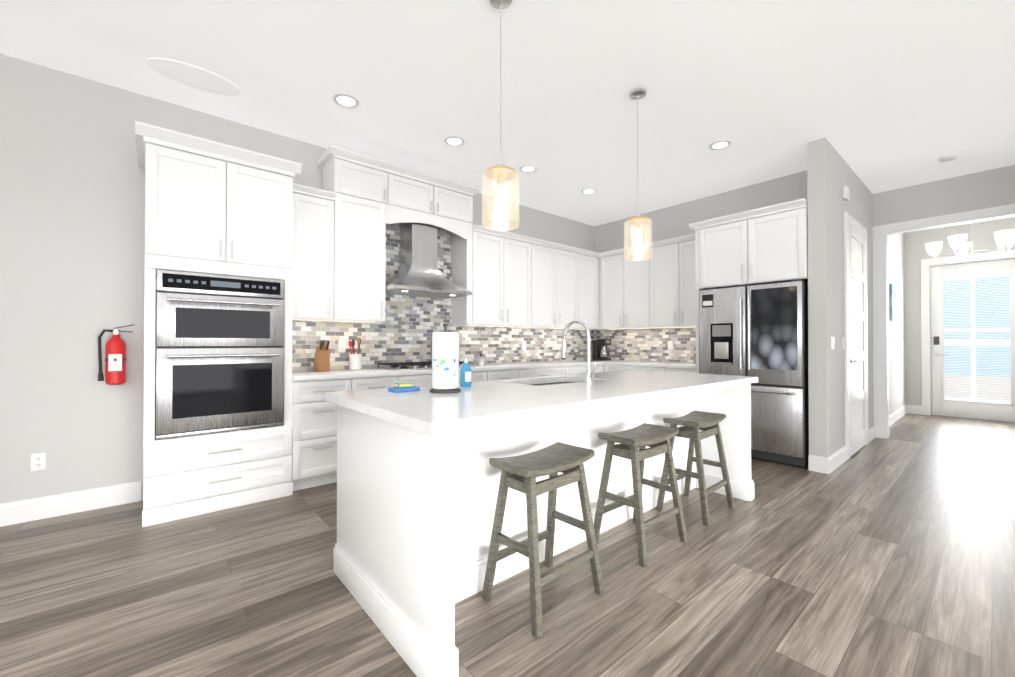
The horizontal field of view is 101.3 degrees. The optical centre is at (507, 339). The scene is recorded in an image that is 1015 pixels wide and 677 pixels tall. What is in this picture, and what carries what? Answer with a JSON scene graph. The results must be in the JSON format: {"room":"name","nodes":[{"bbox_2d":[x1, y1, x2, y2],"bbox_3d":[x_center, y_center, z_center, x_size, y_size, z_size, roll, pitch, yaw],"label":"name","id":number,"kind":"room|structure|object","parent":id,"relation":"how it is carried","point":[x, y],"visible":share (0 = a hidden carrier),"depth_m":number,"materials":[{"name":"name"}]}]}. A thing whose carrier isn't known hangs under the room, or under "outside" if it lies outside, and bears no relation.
{"room":"kitchen","nodes":[
{"label":"kitchen","id":0,"kind":"room"},
{"bbox_2d":[155,269,284,439],"bbox_3d":[-2.182,0.102,3.172,0.762,1.128,0.627,0,-1,-40],"label":"double wall oven","id":1,"kind":"object","parent":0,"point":[219,354],"visible":0.98,"depth_m":2.95,"materials":[{"name":"grey metal"}]},
{"bbox_2d":[0,413,1014,676],"bbox_3d":[3.524,1.260,2.604,16.120,0.100,9.240,0,-1,-40],"label":"floor","id":2,"kind":"structure","parent":0,"point":[894,555],"depth_m":2.00,"materials":[{"name":"grey wood"}]},
{"bbox_2d":[271,373,358,495],"bbox_3d":[-1.689,0.774,3.669,0.521,0.890,0.617,0,-1,-40],"label":"base cabinet","id":3,"kind":"object","parent":2,"relation":"on","point":[303,449],"depth_m":3.35,"materials":[{"name":"white paint"}]},
{"bbox_2d":[314,340,329,371],"bbox_3d":[-1.699,0.145,3.823,0.100,0.288,0.181,0,-1,-40],"label":"knife block","id":4,"kind":"object","parent":3,"relation":"on","point":[322,359],"visible":1,"depth_m":3.79,"materials":[{"name":"brown wood"}]},
{"bbox_2d":[355,369,406,389],"bbox_3d":[-1.351,0.776,3.957,0.492,0.890,0.617,0,-1,-40],"label":"base cabinet","id":5,"kind":"object","parent":2,"relation":"on","point":[368,378],"depth_m":3.73,"materials":[{"name":"white paint"}]},
{"bbox_2d":[349,338,361,369],"bbox_3d":[-1.484,0.135,4.064,0.134,0.311,0.139,0,-1,-40],"label":"utensil crock","id":6,"kind":"object","parent":5,"relation":"on","point":[355,361],"visible":1,"depth_m":4.01,"materials":[{"name":"white ceramic"}]},
{"bbox_2d":[375,361,474,370],"bbox_3d":[-0.852,0.267,4.361,0.900,0.052,0.510,0,-1,-40],"label":"gas cooktop","id":7,"kind":"object","parent":5,"relation":"in","point":[400,366],"visible":0.75,"depth_m":4.17,"materials":[{"name":"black metal"}]},
{"bbox_2d":[387,369,490,385],"bbox_3d":[-0.838,0.779,4.394,1.102,0.890,0.617,0,-1,-40],"label":"base cabinet","id":8,"kind":"object","parent":2,"relation":"on","point":[418,377],"depth_m":4.04,"materials":[{"name":"white paint"}]},
{"bbox_2d":[472,354,488,364],"bbox_3d":[-0.312,0.232,4.861,0.218,0.130,0.162,0,-1,-40],"label":"lidded pot","id":9,"kind":"object","parent":8,"relation":"on","point":[480,360],"visible":1,"depth_m":4.80,"materials":[{"name":"silver metal"}]},
{"bbox_2d":[459,365,522,379],"bbox_3d":[-0.244,0.783,4.900,0.584,0.890,0.617,0,-1,-40],"label":"base cabinet","id":10,"kind":"object","parent":2,"relation":"on","point":[498,372],"depth_m":4.68,"materials":[{"name":"white paint"}]},
{"bbox_2d":[329,374,755,676],"bbox_3d":[0.484,0.766,2.683,2.782,0.890,1.061,0,-1,-40],"label":"kitchen island","id":11,"kind":"object","parent":2,"relation":"on","point":[418,478],"depth_m":1.95,"materials":[{"name":"white wood"}]},
{"bbox_2d":[388,382,419,391],"bbox_3d":[-0.562,0.254,2.256,0.140,0.045,0.100,0,-1,-40],"label":"sponge","id":12,"kind":"object","parent":11,"relation":"on","point":[403,386],"visible":0.98,"depth_m":2.23,"materials":[{"name":"blue"}]},
{"bbox_2d":[430,323,460,392],"bbox_3d":[-0.331,0.094,2.218,0.164,0.365,0.164,0,-1,-40],"label":"paper towel holder","id":13,"kind":"object","parent":11,"relation":"on","point":[445,361],"visible":1,"depth_m":2.16,"materials":[{"name":"white paper"}]},
{"bbox_2d":[460,359,470,386],"bbox_3d":[-0.247,0.196,2.473,0.074,0.165,0.044,0,-1,-40],"label":"dish soap bottle","id":14,"kind":"object","parent":11,"relation":"on","point":[465,380],"visible":1,"depth_m":2.45,"materials":[{"name":"blue plastic"}]},
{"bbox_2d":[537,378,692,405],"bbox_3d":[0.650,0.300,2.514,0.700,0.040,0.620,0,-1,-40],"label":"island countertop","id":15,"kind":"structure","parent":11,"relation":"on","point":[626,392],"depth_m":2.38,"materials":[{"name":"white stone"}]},
{"bbox_2d":[561,320,595,382],"bbox_3d":[0.483,0.072,2.826,0.104,0.417,0.264,0,-1,-40],"label":"chrome gooseneck faucet","id":16,"kind":"object","parent":15,"relation":"on","point":[589,376],"visible":1,"depth_m":2.73,"materials":[{"name":"silver metal"}]},
{"bbox_2d":[482,442,604,637],"bbox_3d":[0.171,0.873,1.963,0.473,0.670,0.375,0,-1,-40],"label":"stool","id":17,"kind":"object","parent":2,"relation":"on","point":[521,473],"visible":1,"depth_m":1.91,"materials":[{"name":"grey wood"}]},
{"bbox_2d":[519,365,570,377],"bbox_3d":[0.259,0.787,5.329,0.861,0.890,0.617,0,-1,-40],"label":"base cabinet","id":18,"kind":"object","parent":2,"relation":"on","point":[528,370],"depth_m":5.08,"materials":[{"name":"white paint"}]},
{"bbox_2d":[539,361,598,373],"bbox_3d":[0.816,0.791,5.804,0.847,0.890,0.617,0,-1,-40],"label":"base cabinet","id":19,"kind":"object","parent":2,"relation":"on","point":[577,367],"depth_m":5.55,"materials":[{"name":"white paint"}]},
{"bbox_2d":[599,361,650,371],"bbox_3d":[1.702,0.791,5.852,0.679,0.890,0.500,0,-1,-40],"label":"base cabinet","id":20,"kind":"object","parent":2,"relation":"on","point":[615,365],"depth_m":5.65,"materials":[{"name":"white paint"}]},
{"bbox_2d":[592,339,610,360],"bbox_3d":[1.427,0.148,6.244,0.180,0.320,0.253,0,-1,-40],"label":"drip coffee maker","id":21,"kind":"object","parent":20,"relation":"on","point":[600,350],"visible":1,"depth_m":6.19,"materials":[{"name":"black plastic"}]},
{"bbox_2d":[594,423,687,566],"bbox_3d":[0.787,0.877,2.488,0.469,0.670,0.371,0,-1,-40],"label":"stool","id":22,"kind":"object","parent":2,"relation":"on","point":[654,438],"visible":0.98,"depth_m":2.44,"materials":[{"name":"grey wood"}]},
{"bbox_2d":[635,361,662,371],"bbox_3d":[2.037,0.788,5.506,0.618,0.890,0.585,0,-1,-40],"label":"base cabinet","id":23,"kind":"object","parent":2,"relation":"on","point":[652,367],"depth_m":5.29,"materials":[{"name":"white paint"}]},
{"bbox_2d":[663,365,698,373],"bbox_3d":[2.329,0.785,5.164,0.618,0.890,0.440,0,-1,-40],"label":"base cabinet","id":24,"kind":"object","parent":2,"relation":"on","point":[666,368],"depth_m":4.97,"materials":[{"name":"white paint"}]},
{"bbox_2d":[656,410,734,525],"bbox_3d":[1.348,0.881,2.986,0.473,0.670,0.375,0,-1,-40],"label":"stool","id":25,"kind":"object","parent":2,"relation":"on","point":[693,423],"visible":0.98,"depth_m":2.94,"materials":[{"name":"grey wood"}]},
{"bbox_2d":[699,279,808,467],"bbox_3d":[2.720,0.329,4.493,0.842,1.793,0.977,0,-1,-40],"label":"refrigerator","id":26,"kind":"object","parent":2,"relation":"on","point":[760,331],"visible":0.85,"depth_m":4.12,"materials":[{"name":"grey metal"}]},
{"bbox_2d":[0,0,1014,503],"bbox_3d":[2.542,-0.386,1.780,13.540,3.180,9.240,0,-1,-40],"label":"wall","id":27,"kind":"structure","parent":0,"point":[878,108],"depth_m":3.03,"materials":[{"name":"grey paint"}]},
{"bbox_2d":[31,452,45,470],"bbox_3d":[-3.167,0.824,2.811,0.070,0.115,0.007,0,-1,-40],"label":"outlet","id":28,"kind":"object","parent":27,"relation":"attached to","point":[38,461],"visible":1,"depth_m":2.81,"materials":[{"name":"white plastic"}]},
{"bbox_2d":[0,481,140,526],"bbox_3d":[-4.090,1.133,2.018,3.470,0.145,0.016,0,-1,-40],"label":"baseboard","id":29,"kind":"structure","parent":27,"relation":"attached to","point":[22,511],"depth_m":2.89,"materials":[{"name":"white paint"}]},
{"bbox_2d":[98,324,134,384],"bbox_3d":[-2.835,0.107,3.018,0.195,0.442,0.129,0,-1,-40],"label":"fire extinguisher","id":30,"kind":"object","parent":27,"relation":"attached to","point":[115,363],"visible":1,"depth_m":2.97,"materials":[{"name":"red paint"}]},
{"bbox_2d":[146,58,240,95],"bbox_3d":[-2.216,-1.863,2.966,0.540,0.008,0.297,0,-1,-40],"label":"ceiling speaker","id":31,"kind":"object","parent":27,"relation":"in","point":[193,76],"visible":1,"depth_m":2.94,"materials":[{"name":"white paint"}]},
{"bbox_2d":[275,181,342,320],"bbox_3d":[-1.798,-0.746,3.765,0.460,1.130,0.347,0,-1,-40],"label":"upper cabinet","id":32,"kind":"object","parent":27,"relation":"attached to","point":[308,220],"depth_m":3.61,"materials":[{"name":"white paint"}]},
{"bbox_2d":[333,93,358,107],"bbox_3d":[-1.258,-1.861,3.244,0.190,0.008,0.190,0,-1,-40],"label":"recessed light","id":33,"kind":"object","parent":27,"relation":"in","point":[345,100],"visible":1,"depth_m":3.24,"materials":[{"name":"white plastic"}]},
{"bbox_2d":[322,181,386,322],"bbox_3d":[-1.507,-0.781,4.013,0.552,1.205,0.347,0,-1,-40],"label":"upper cabinet","id":34,"kind":"object","parent":27,"relation":"attached to","point":[364,213],"depth_m":3.93,"materials":[{"name":"white paint"}]},
{"bbox_2d":[319,153,394,208],"bbox_3d":[-1.456,-1.495,4.063,0.565,0.334,0.347,0,-1,-40],"label":"upper cabinet","id":35,"kind":"object","parent":27,"relation":"attached to","point":[338,169],"depth_m":3.92,"materials":[{"name":"white paint"}]},
{"bbox_2d":[385,223,471,298],"bbox_3d":[-0.893,-0.889,4.418,0.904,0.823,0.509,0,-1,-40],"label":"range hood","id":36,"kind":"object","parent":27,"relation":"attached to","point":[418,274],"visible":0.9,"depth_m":4.36,"materials":[{"name":"grey metal"}]},
{"bbox_2d":[387,169,474,228],"bbox_3d":[-0.915,-1.492,4.524,1.075,0.334,0.347,0,-1,-40],"label":"upper cabinet","id":37,"kind":"object","parent":27,"relation":"attached to","point":[417,199],"depth_m":4.38,"materials":[{"name":"white paint"}]},
{"bbox_2d":[292,223,595,370],"bbox_3d":[-0.334,-0.509,5.233,4.594,1.618,0.008,0,-1,-40],"label":"tile backsplash","id":38,"kind":"structure","parent":27,"relation":"attached to","point":[407,328],"depth_m":4.65,"materials":[{"name":"tile"}]},
{"bbox_2d":[338,340,345,351],"bbox_3d":[-1.634,0.065,4.110,0.070,0.115,0.008,0,-1,-40],"label":"outlet","id":39,"kind":"object","parent":38,"relation":"attached to","point":[341,345],"visible":1,"depth_m":4.11,"materials":[{"name":"white plastic"}]},
{"bbox_2d":[522,341,525,349],"bbox_3d":[0.231,0.077,5.699,0.070,0.115,0.008,0,-1,-40],"label":"outlet","id":40,"kind":"object","parent":38,"relation":"attached to","point":[523,345],"visible":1,"depth_m":5.69,"materials":[{"name":"white plastic"}]},
{"bbox_2d":[444,136,464,145],"bbox_3d":[-0.497,-1.855,3.892,0.190,0.008,0.190,0,-1,-40],"label":"recessed light","id":41,"kind":"object","parent":27,"relation":"in","point":[454,141],"visible":1,"depth_m":3.89,"materials":[{"name":"white plastic"}]},
{"bbox_2d":[451,225,510,326],"bbox_3d":[-0.335,-0.736,5.012,0.592,1.130,0.347,0,-1,-40],"label":"upper cabinet","id":42,"kind":"object","parent":27,"relation":"attached to","point":[480,256],"depth_m":4.86,"materials":[{"name":"white paint"}]},
{"bbox_2d":[482,0,518,230],"bbox_3d":[-0.037,-1.244,2.269,0.204,1.254,0.204,0,-1,-40],"label":"pendant light","id":43,"kind":"object","parent":27,"relation":"hanging from","point":[500,174],"visible":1,"depth_m":2.25,"materials":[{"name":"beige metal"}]},
{"bbox_2d":[507,233,534,327],"bbox_3d":[0.019,-0.733,5.314,0.584,1.130,0.347,0,-1,-40],"label":"upper cabinet","id":44,"kind":"object","parent":27,"relation":"attached to","point":[522,248],"depth_m":5.24,"materials":[{"name":"white paint"}]},
{"bbox_2d":[520,165,536,172],"bbox_3d":[0.226,-1.851,4.509,0.190,0.008,0.190,0,-1,-40],"label":"recessed light","id":45,"kind":"object","parent":27,"relation":"in","point":[528,168],"visible":1,"depth_m":4.50,"materials":[{"name":"white plastic"}]},
{"bbox_2d":[535,238,558,328],"bbox_3d":[0.369,-0.731,5.612,0.584,1.130,0.347,0,-1,-40],"label":"upper cabinet","id":46,"kind":"object","parent":27,"relation":"attached to","point":[546,252],"depth_m":5.52,"materials":[{"name":"white paint"}]},
{"bbox_2d":[559,245,582,328],"bbox_3d":[0.719,-0.729,5.910,0.585,1.130,0.347,0,-1,-40],"label":"upper cabinet","id":47,"kind":"object","parent":27,"relation":"attached to","point":[570,258],"depth_m":5.83,"materials":[{"name":"white paint"}]},
{"bbox_2d":[581,188,595,193],"bbox_3d":[1.010,-1.845,5.177,0.190,0.008,0.190,0,-1,-40],"label":"recessed light","id":48,"kind":"object","parent":27,"relation":"in","point":[588,191],"visible":1,"depth_m":5.17,"materials":[{"name":"white plastic"}]},
{"bbox_2d":[583,249,598,328],"bbox_3d":[1.044,-0.727,6.187,0.517,1.130,0.347,0,-1,-40],"label":"upper cabinet","id":49,"kind":"object","parent":27,"relation":"attached to","point":[590,258],"depth_m":6.12,"materials":[{"name":"white paint"}]},
{"bbox_2d":[599,249,618,328],"bbox_3d":[1.657,-0.727,6.172,0.348,1.130,0.511,0,-1,-40],"label":"upper cabinet","id":50,"kind":"object","parent":27,"relation":"attached to","point":[609,261],"depth_m":6.11,"materials":[{"name":"white paint"}]},
{"bbox_2d":[619,245,642,328],"bbox_3d":[1.914,-0.729,5.870,0.348,1.130,0.531,0,-1,-40],"label":"upper cabinet","id":51,"kind":"object","parent":27,"relation":"attached to","point":[630,272],"depth_m":5.84,"materials":[{"name":"white paint"}]},
{"bbox_2d":[624,88,651,260],"bbox_3d":[0.983,-1.238,3.138,0.204,1.254,0.204,0,-1,-40],"label":"pendant light","id":52,"kind":"object","parent":27,"relation":"hanging from","point":[637,221],"visible":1,"depth_m":3.12,"materials":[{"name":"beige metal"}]},
{"bbox_2d":[596,327,695,362],"bbox_3d":[2.061,0.072,5.953,0.008,0.468,1.980,0,-1,-40],"label":"tile backsplash","id":53,"kind":"structure","parent":27,"relation":"attached to","point":[651,344],"depth_m":5.94,"materials":[{"name":"tile"}]},
{"bbox_2d":[668,341,672,349],"bbox_3d":[2.240,0.077,5.730,0.008,0.115,0.070,0,-1,-40],"label":"outlet","id":54,"kind":"object","parent":53,"relation":"attached to","point":[670,345],"visible":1,"depth_m":5.72,"materials":[{"name":"white plastic"}]},
{"bbox_2d":[643,238,670,328],"bbox_3d":[2.179,-0.731,5.560,0.348,1.130,0.530,0,-1,-40],"label":"upper cabinet","id":55,"kind":"object","parent":27,"relation":"attached to","point":[656,269],"depth_m":5.52,"materials":[{"name":"white paint"}]},
{"bbox_2d":[671,234,701,328],"bbox_3d":[2.422,-0.734,5.274,0.348,1.130,0.469,0,-1,-40],"label":"upper cabinet","id":56,"kind":"object","parent":27,"relation":"attached to","point":[684,295],"depth_m":5.25,"materials":[{"name":"white paint"}]},
{"bbox_2d":[695,217,742,288],"bbox_3d":[2.625,-0.919,4.715,0.767,0.691,0.568,0,-1,-40],"label":"upper cabinet","id":57,"kind":"object","parent":27,"relation":"attached to","point":[717,243],"depth_m":4.53,"materials":[{"name":"white paint"}]},
{"bbox_2d":[709,140,730,149],"bbox_3d":[2.028,-1.855,3.968,0.190,0.008,0.190,0,-1,-40],"label":"recessed light","id":58,"kind":"object","parent":27,"relation":"in","point":[720,144],"visible":1,"depth_m":3.96,"materials":[{"name":"white plastic"}]},
{"bbox_2d":[739,201,807,285],"bbox_3d":[2.913,-0.921,4.376,0.767,0.691,0.567,0,-1,-40],"label":"upper cabinet","id":59,"kind":"object","parent":27,"relation":"attached to","point":[773,244],"depth_m":4.12,"materials":[{"name":"white paint"}]},
{"bbox_2d":[830,337,833,348],"bbox_3d":[3.065,0.033,3.923,0.120,0.115,0.009,0,-1,-40],"label":"light switch","id":60,"kind":"object","parent":27,"relation":"attached to","point":[831,342],"visible":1,"depth_m":3.90,"materials":[{"name":"white plastic"}]},
{"bbox_2d":[824,445,846,473],"bbox_3d":[3.180,1.149,4.010,0.711,0.145,0.016,0,-1,-40],"label":"baseboard","id":61,"kind":"structure","parent":27,"relation":"attached to","point":[832,462],"depth_m":3.92,"materials":[{"name":"white paint"}]},
{"bbox_2d":[842,186,849,200],"bbox_3d":[3.461,-1.497,4.256,0.140,0.120,0.034,0,-1,-40],"label":"door chime","id":62,"kind":"object","parent":27,"relation":"attached to","point":[845,193],"visible":1,"depth_m":4.22,"materials":[{"name":"white plastic"}]},
{"bbox_2d":[844,212,867,459],"bbox_3d":[3.852,-0.039,4.588,1.040,2.530,0.022,0,-1,-40],"label":"door frame","id":63,"kind":"structure","parent":27,"relation":"attached to","point":[848,219],"depth_m":4.26,"materials":[{"name":"white paint"}]},
{"bbox_2d":[849,223,866,456],"bbox_3d":[3.870,0.001,4.567,0.854,2.425,0.072,0,-1,-40],"label":"pantry door","id":64,"kind":"structure","parent":27,"relation":"in","point":[857,339],"depth_m":4.58,"materials":[{"name":"white paint"}]},
{"bbox_2d":[868,426,875,442],"bbox_3d":[4.450,1.157,5.076,0.505,0.145,0.040,0,-1,-40],"label":"baseboard","id":65,"kind":"structure","parent":27,"relation":"attached to","point":[871,432],"depth_m":5.06,"materials":[{"name":"white paint"}]},
{"bbox_2d":[890,284,896,320],"bbox_3d":[5.743,-0.546,6.196,0.400,0.530,0.031,0,-1,-40],"label":"picture","id":66,"kind":"object","parent":27,"relation":"attached to","point":[893,302],"visible":1,"depth_m":6.11},
{"bbox_2d":[889,405,907,426],"bbox_3d":[5.753,1.166,6.202,2.660,0.145,0.016,0,-1,-40],"label":"baseboard","id":67,"kind":"structure","parent":27,"relation":"attached to","point":[895,416],"depth_m":6.45,"materials":[{"name":"white paint"}]},
{"bbox_2d":[872,204,1014,438],"bbox_3d":[5.225,-0.104,4.656,0.162,2.660,1.700,0,-1,-40],"label":"door frame","id":68,"kind":"structure","parent":27,"relation":"attached to","point":[880,233],"depth_m":5.21,"materials":[{"name":"white paint"}]},
{"bbox_2d":[939,154,957,161],"bbox_3d":[4.474,-1.839,4.227,0.130,0.036,0.130,0,-1,-40],"label":"smoke detector","id":69,"kind":"object","parent":27,"relation":"attached to","point":[948,158],"visible":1,"depth_m":4.20,"materials":[{"name":"white plastic"}]},
{"bbox_2d":[925,223,1014,260],"bbox_3d":[6.269,-1.480,5.666,0.869,0.729,0.838,0,-1,-40],"label":"chandelier","id":70,"kind":"object","parent":27,"relation":"hanging from","point":[960,245],"visible":0.88,"depth_m":5.51,"materials":[{"name":"white glass"}]},
{"bbox_2d":[930,258,1014,421],"bbox_3d":[7.299,0.010,6.488,0.107,2.438,0.984,0,-1,-40],"label":"entry door","id":71,"kind":"structure","parent":27,"relation":"in","point":[940,405],"depth_m":6.56,"materials":[{"name":"white paint"}]},
{"label":"outside","id":72,"kind":"structure","parent":0,"visible":0},
{"bbox_2d":[943,269,1010,403],"bbox_3d":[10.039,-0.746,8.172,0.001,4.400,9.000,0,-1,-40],"label":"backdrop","id":73,"kind":"structure","parent":72,"point":[982,344],"depth_m":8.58,"materials":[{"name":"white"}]}
]}

